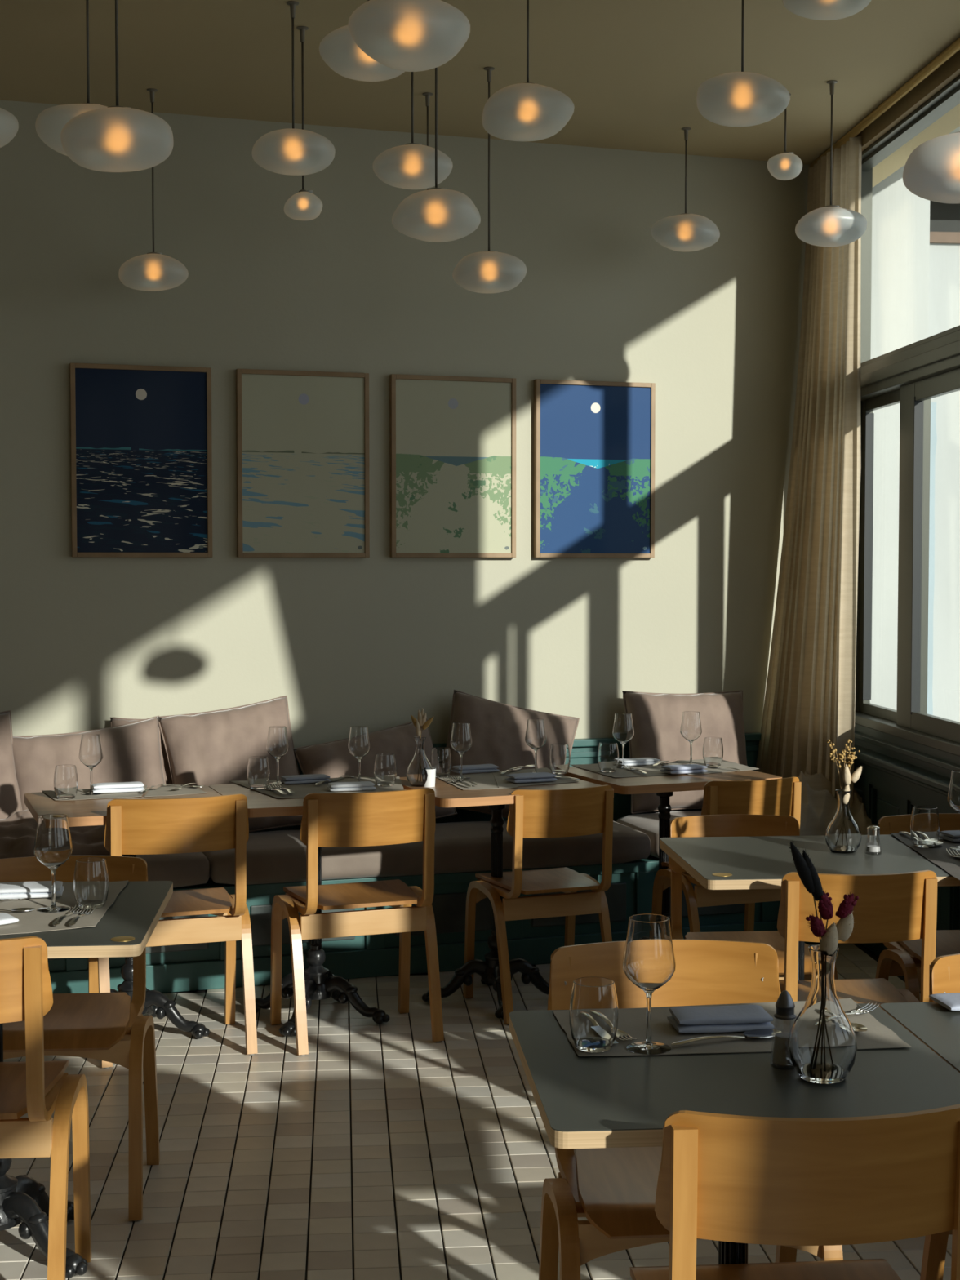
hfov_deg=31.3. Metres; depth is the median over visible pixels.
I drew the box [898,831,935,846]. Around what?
table knife
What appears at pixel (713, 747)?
tumbler
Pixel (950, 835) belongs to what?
folded napkin
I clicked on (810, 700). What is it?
curtain
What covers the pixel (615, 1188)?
dining chair
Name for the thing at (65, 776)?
tumbler
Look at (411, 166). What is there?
pendant lamp
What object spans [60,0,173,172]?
pendant lamp
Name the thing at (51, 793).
placemat
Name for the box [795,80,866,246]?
pendant lamp
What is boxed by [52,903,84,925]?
fork
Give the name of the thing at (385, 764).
tumbler
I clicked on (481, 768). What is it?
folded napkin
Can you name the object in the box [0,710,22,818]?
cushion
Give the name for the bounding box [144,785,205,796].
placemat
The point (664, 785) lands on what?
bistro table
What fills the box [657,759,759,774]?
placemat
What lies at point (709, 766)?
spoon
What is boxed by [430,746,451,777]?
tumbler
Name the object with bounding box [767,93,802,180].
pendant lamp
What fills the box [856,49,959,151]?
trim
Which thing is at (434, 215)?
pendant lamp
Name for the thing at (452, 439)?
framed picture
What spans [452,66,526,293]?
pendant lamp
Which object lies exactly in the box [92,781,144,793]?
folded napkin
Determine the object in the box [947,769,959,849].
wine glass
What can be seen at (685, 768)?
folded napkin
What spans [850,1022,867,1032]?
spoon
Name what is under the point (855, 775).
dried flowers
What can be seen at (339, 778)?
table knife
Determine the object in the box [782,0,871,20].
pendant lamp
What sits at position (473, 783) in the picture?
fork
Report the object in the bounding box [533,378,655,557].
framed picture
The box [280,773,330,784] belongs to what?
folded napkin
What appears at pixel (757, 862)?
dining table
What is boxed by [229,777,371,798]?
placemat
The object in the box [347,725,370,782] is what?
wine glass
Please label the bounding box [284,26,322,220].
pendant lamp
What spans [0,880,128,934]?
placemat
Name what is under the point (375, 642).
wall
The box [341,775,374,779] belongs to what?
spoon
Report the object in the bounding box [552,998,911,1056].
placemat
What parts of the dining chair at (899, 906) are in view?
seat, backrest, leg frame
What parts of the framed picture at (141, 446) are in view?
frame, frame, frame, frame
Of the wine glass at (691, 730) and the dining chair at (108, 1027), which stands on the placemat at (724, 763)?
the wine glass at (691, 730)
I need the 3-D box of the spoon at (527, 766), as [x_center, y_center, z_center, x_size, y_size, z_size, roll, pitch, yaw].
[0.154,0.463,6.240,0.034,0.008,0.157,2,3,38]
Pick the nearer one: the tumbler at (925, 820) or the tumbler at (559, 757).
the tumbler at (925, 820)
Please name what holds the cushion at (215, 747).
on the seat cushion at (184, 869)
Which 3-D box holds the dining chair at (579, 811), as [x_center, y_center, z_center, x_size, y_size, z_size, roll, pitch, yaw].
[0.209,0.858,5.787,0.405,0.766,0.444,-1,3,-22]
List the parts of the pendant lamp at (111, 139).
rod, lamp shade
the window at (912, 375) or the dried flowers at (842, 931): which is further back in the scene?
the window at (912, 375)
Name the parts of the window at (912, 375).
sash, sash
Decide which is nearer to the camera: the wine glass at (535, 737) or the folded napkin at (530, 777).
the folded napkin at (530, 777)
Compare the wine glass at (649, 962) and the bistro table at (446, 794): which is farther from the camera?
the bistro table at (446, 794)
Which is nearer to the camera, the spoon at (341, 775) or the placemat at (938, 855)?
the placemat at (938, 855)
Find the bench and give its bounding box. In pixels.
[48,854,819,993]
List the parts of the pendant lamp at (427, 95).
rod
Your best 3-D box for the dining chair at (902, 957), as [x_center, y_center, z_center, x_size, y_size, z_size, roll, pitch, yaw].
[1.364,0.901,4.825,0.443,0.766,0.444,0,3,-5]
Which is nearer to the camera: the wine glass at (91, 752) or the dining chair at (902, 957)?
the dining chair at (902, 957)
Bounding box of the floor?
[0,920,952,1279]
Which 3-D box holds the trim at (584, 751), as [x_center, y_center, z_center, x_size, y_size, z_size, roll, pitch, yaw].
[-2.006,0.831,6.298,7.320,0.775,0.047,-1,3,-18]
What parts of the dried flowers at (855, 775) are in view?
stem, stem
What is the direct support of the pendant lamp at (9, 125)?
hanging from the ceiling
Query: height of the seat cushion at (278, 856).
0.128 m
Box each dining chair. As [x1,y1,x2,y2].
[0,855,159,1221]
[0,936,91,1279]
[88,793,257,1068]
[270,787,444,1056]
[462,784,613,1024]
[538,939,843,1279]
[629,1103,959,1279]
[651,776,801,932]
[668,814,837,980]
[777,870,937,1007]
[875,813,959,1001]
[920,953,959,1279]
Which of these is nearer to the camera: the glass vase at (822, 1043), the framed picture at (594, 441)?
the glass vase at (822, 1043)
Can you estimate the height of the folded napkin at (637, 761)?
0.023 m
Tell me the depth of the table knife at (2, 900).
3.78 m
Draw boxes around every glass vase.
[406,736,432,786]
[787,944,857,1084]
[824,789,862,853]
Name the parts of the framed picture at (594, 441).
frame, frame, frame, frame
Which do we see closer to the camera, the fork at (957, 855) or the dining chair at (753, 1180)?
the dining chair at (753, 1180)
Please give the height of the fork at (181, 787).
0.010 m
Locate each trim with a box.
[249,732,761,832]
[849,723,959,956]
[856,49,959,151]
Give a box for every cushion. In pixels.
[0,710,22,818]
[0,808,110,858]
[12,715,166,810]
[110,717,173,786]
[121,852,209,887]
[156,695,302,832]
[202,820,650,884]
[293,716,457,818]
[446,689,579,817]
[616,810,701,857]
[622,689,747,813]
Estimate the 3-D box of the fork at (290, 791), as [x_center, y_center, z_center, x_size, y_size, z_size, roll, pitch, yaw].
[-0.644,0.490,5.627,0.030,0.013,0.231,-1,3,-21]
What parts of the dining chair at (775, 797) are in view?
rail, seat, leg frame, rail, leg frame, backrest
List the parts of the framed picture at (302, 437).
frame, frame, frame, frame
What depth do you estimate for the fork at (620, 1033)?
2.70 m
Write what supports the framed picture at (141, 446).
attached to the wall
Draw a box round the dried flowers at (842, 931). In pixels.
[787,840,858,955]
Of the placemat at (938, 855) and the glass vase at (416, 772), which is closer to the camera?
the placemat at (938, 855)
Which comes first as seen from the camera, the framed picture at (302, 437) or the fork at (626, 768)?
the fork at (626, 768)
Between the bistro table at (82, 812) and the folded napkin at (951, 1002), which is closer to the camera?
the folded napkin at (951, 1002)
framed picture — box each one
[69,362,212,557]
[235,368,369,557]
[389,373,515,557]
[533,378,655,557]
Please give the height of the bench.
0.362 m
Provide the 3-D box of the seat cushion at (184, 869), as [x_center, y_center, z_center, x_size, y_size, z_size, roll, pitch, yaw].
[-2.285,0.815,5.795,2.680,0.128,0.478,-1,3,-18]
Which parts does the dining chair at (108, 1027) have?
seat, rail, backrest, rail, leg frame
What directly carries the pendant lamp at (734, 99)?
hanging from the ceiling
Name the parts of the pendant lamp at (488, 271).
rod, lamp shade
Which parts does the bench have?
raised panel, raised panel, rail, skirting, raised panel, raised panel, raised panel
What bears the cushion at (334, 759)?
on the seat cushion at (278, 856)
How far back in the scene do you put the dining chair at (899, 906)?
3.98 m
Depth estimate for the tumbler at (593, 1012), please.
2.61 m
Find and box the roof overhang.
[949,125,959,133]
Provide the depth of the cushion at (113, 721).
6.45 m
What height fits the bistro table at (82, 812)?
0.751 m
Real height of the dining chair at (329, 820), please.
0.802 m
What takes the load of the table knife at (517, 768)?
on the placemat at (500, 783)
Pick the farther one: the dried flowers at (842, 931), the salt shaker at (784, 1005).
the salt shaker at (784, 1005)
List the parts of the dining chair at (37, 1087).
rail, backrest, seat, leg frame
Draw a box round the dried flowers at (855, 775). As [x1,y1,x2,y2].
[826,739,862,804]
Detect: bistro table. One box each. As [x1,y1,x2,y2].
[23,785,220,1038]
[208,783,406,1035]
[399,773,613,1018]
[564,764,782,939]
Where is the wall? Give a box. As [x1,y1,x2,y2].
[0,99,809,747]
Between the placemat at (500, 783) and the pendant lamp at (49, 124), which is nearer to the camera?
the pendant lamp at (49, 124)
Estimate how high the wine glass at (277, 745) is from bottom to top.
0.193 m
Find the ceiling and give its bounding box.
[0,0,959,186]
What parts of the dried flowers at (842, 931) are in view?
stem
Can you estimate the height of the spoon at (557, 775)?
0.008 m
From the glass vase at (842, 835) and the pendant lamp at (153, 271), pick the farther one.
the pendant lamp at (153, 271)
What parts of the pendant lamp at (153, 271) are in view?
rod, lamp shade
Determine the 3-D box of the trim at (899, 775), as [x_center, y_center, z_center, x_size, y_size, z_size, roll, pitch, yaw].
[1.952,1.008,1.959,0.200,0.910,11.005,0,3,-5]
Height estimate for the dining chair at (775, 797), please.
0.766 m
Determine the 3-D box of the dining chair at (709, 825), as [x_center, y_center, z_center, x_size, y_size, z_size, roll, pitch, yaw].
[0.748,0.902,4.805,0.419,0.766,0.444,0,3,-5]
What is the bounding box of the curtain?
[755,135,876,835]
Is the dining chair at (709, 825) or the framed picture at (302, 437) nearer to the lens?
the dining chair at (709, 825)
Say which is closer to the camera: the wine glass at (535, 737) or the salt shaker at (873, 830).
the salt shaker at (873, 830)
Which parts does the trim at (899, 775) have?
recessed panel, skirting, recessed panel, chair rail, rail, recessed panel, recessed panel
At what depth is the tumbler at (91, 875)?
3.70 m
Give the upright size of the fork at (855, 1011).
0.010 m
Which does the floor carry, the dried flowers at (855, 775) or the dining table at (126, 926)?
the dining table at (126, 926)
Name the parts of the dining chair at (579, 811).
leg frame, rail, seat, rail, backrest, leg frame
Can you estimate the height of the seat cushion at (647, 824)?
0.128 m
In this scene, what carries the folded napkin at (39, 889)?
on the placemat at (32, 921)
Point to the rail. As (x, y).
(954, 47)
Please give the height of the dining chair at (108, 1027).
0.770 m
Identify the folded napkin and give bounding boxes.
[0,880,63,899]
[0,912,18,924]
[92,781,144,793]
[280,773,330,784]
[327,781,376,791]
[451,764,499,773]
[505,772,557,782]
[617,757,660,765]
[660,764,707,773]
[666,1004,774,1033]
[928,992,959,1011]
[938,830,959,842]
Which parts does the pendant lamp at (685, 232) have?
lamp shade, rod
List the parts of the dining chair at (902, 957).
leg frame, rail, rail, backrest, seat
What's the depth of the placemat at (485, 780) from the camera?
5.87 m
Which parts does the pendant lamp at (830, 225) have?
lamp shade, rod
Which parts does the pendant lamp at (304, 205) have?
rod, lamp shade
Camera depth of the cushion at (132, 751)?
6.26 m
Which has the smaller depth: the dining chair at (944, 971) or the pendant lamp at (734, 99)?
the dining chair at (944, 971)
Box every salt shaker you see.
[769,990,795,1070]
[864,825,881,854]
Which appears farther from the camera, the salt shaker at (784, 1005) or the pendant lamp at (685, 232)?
the pendant lamp at (685, 232)
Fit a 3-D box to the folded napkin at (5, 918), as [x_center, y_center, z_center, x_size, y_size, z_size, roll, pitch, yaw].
[-1.016,0.582,3.549,0.102,0.014,0.072,-2,3,-40]
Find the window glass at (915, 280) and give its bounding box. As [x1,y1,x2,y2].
[870,164,959,722]
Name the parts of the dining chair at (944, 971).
leg frame, backrest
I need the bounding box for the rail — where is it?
[809,37,959,167]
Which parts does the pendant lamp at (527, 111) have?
rod, lamp shade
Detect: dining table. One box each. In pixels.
[0,880,173,1278]
[509,1003,959,1264]
[659,834,959,980]
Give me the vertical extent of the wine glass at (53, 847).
0.204 m
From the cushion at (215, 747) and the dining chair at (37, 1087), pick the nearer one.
the dining chair at (37, 1087)
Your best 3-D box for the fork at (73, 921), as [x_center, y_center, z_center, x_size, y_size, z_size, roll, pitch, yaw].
[-0.840,0.581,3.609,0.024,0.011,0.188,0,3,0]
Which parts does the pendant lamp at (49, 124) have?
lamp shade, rod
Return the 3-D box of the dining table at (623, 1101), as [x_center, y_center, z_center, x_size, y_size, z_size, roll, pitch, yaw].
[0.385,1.009,2.609,0.629,0.750,0.610,0,3,-5]
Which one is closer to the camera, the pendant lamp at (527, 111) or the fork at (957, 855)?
the fork at (957, 855)
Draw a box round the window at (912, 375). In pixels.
[854,75,959,755]
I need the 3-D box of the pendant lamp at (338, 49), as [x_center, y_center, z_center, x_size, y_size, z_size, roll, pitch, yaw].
[-0.291,-1.685,4.484,0.262,0.425,0.262,0,3,-5]
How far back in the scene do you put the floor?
4.34 m
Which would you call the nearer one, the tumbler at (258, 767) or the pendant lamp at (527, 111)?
the pendant lamp at (527, 111)
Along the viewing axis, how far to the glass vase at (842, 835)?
4.42 m
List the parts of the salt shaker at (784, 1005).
glass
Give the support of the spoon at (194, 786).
on the placemat at (163, 790)
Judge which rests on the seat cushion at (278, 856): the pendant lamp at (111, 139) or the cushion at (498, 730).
the cushion at (498, 730)
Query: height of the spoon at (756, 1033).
0.010 m
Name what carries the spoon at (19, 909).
on the placemat at (32, 921)
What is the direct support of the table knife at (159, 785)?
on the placemat at (163, 790)
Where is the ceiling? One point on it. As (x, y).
(632, 72)
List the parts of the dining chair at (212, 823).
leg frame, backrest, rail, seat, rail, leg frame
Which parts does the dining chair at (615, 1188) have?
leg frame, rail, seat, backrest, rail, leg frame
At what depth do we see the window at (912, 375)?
6.38 m
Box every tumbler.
[53,764,78,799]
[73,857,109,909]
[247,756,270,789]
[373,753,396,786]
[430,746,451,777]
[548,743,570,774]
[568,977,618,1053]
[597,742,618,773]
[702,737,723,766]
[910,805,939,848]
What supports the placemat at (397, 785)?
on the bistro table at (320, 983)
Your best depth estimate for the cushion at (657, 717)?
6.99 m
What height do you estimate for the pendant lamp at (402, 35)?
0.658 m
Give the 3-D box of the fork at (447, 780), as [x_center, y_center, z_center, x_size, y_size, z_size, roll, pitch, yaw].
[-0.073,0.482,5.801,0.030,0.013,0.231,-1,3,-22]
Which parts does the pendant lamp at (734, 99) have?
rod, lamp shade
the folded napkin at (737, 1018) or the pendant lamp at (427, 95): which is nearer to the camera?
the folded napkin at (737, 1018)
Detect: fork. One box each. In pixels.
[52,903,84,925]
[68,905,96,925]
[169,782,195,789]
[264,785,286,795]
[271,782,294,793]
[443,777,471,786]
[450,775,478,785]
[615,1028,638,1040]
[622,764,646,773]
[844,1001,879,1015]
[946,848,959,857]
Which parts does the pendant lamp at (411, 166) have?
rod, lamp shade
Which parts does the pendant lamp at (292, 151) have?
rod, lamp shade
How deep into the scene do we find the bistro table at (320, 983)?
5.59 m
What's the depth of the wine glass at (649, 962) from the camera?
2.61 m
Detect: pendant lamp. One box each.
[0,107,18,147]
[35,0,106,155]
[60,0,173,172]
[118,88,188,291]
[252,0,335,175]
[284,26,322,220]
[319,0,405,81]
[347,0,470,71]
[373,71,453,189]
[391,66,480,242]
[422,92,432,190]
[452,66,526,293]
[482,0,574,141]
[650,127,719,251]
[696,0,790,127]
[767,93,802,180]
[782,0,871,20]
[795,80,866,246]
[902,131,959,204]
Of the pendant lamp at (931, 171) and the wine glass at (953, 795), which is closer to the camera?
the pendant lamp at (931, 171)
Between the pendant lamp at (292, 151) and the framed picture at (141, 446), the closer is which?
the pendant lamp at (292, 151)
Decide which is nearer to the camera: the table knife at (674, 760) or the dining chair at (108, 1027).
the dining chair at (108, 1027)
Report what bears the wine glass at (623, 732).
on the placemat at (650, 770)
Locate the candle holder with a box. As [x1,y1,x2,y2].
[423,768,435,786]
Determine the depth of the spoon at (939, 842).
4.54 m
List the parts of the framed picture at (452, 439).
frame, frame, frame, frame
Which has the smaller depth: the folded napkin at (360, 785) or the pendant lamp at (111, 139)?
the pendant lamp at (111, 139)
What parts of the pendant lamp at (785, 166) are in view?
lamp shade, rod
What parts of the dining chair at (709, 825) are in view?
backrest, seat, rail, leg frame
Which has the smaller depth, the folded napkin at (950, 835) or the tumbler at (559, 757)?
the folded napkin at (950, 835)
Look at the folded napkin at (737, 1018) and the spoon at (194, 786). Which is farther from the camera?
the spoon at (194, 786)
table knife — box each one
[0,897,26,902]
[140,783,163,793]
[315,777,343,785]
[500,767,523,773]
[652,759,677,766]
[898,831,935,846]
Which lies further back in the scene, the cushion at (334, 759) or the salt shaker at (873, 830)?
the cushion at (334, 759)
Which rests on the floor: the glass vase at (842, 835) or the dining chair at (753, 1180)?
the dining chair at (753, 1180)
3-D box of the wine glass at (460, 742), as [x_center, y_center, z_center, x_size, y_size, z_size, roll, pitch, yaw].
[-0.066,0.385,5.958,0.078,0.193,0.078,0,3,-5]
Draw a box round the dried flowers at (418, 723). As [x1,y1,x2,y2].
[410,708,433,737]
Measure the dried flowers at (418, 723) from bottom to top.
0.251 m
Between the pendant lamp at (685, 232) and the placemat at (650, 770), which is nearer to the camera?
the placemat at (650, 770)
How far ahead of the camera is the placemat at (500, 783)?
5.92 m
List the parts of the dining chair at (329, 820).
leg frame, rail, seat, rail, backrest, leg frame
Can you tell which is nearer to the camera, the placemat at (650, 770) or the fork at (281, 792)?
the fork at (281, 792)
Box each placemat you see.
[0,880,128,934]
[41,785,147,799]
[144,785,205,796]
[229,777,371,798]
[342,776,404,792]
[436,771,517,789]
[492,767,578,787]
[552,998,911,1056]
[570,763,675,777]
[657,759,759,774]
[880,1001,959,1072]
[889,832,959,879]
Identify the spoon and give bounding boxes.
[0,907,35,911]
[162,784,204,787]
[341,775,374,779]
[509,764,534,769]
[555,775,581,780]
[671,1029,782,1045]
[709,765,740,770]
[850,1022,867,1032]
[935,840,942,844]
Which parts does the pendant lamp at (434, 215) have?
rod, lamp shade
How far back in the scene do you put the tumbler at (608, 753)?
6.11 m
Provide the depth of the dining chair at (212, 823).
5.17 m
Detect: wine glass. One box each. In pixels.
[33,813,72,912]
[78,733,102,795]
[266,725,288,784]
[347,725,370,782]
[449,722,472,779]
[524,718,546,773]
[612,712,634,768]
[622,913,675,1054]
[680,711,702,764]
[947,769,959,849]

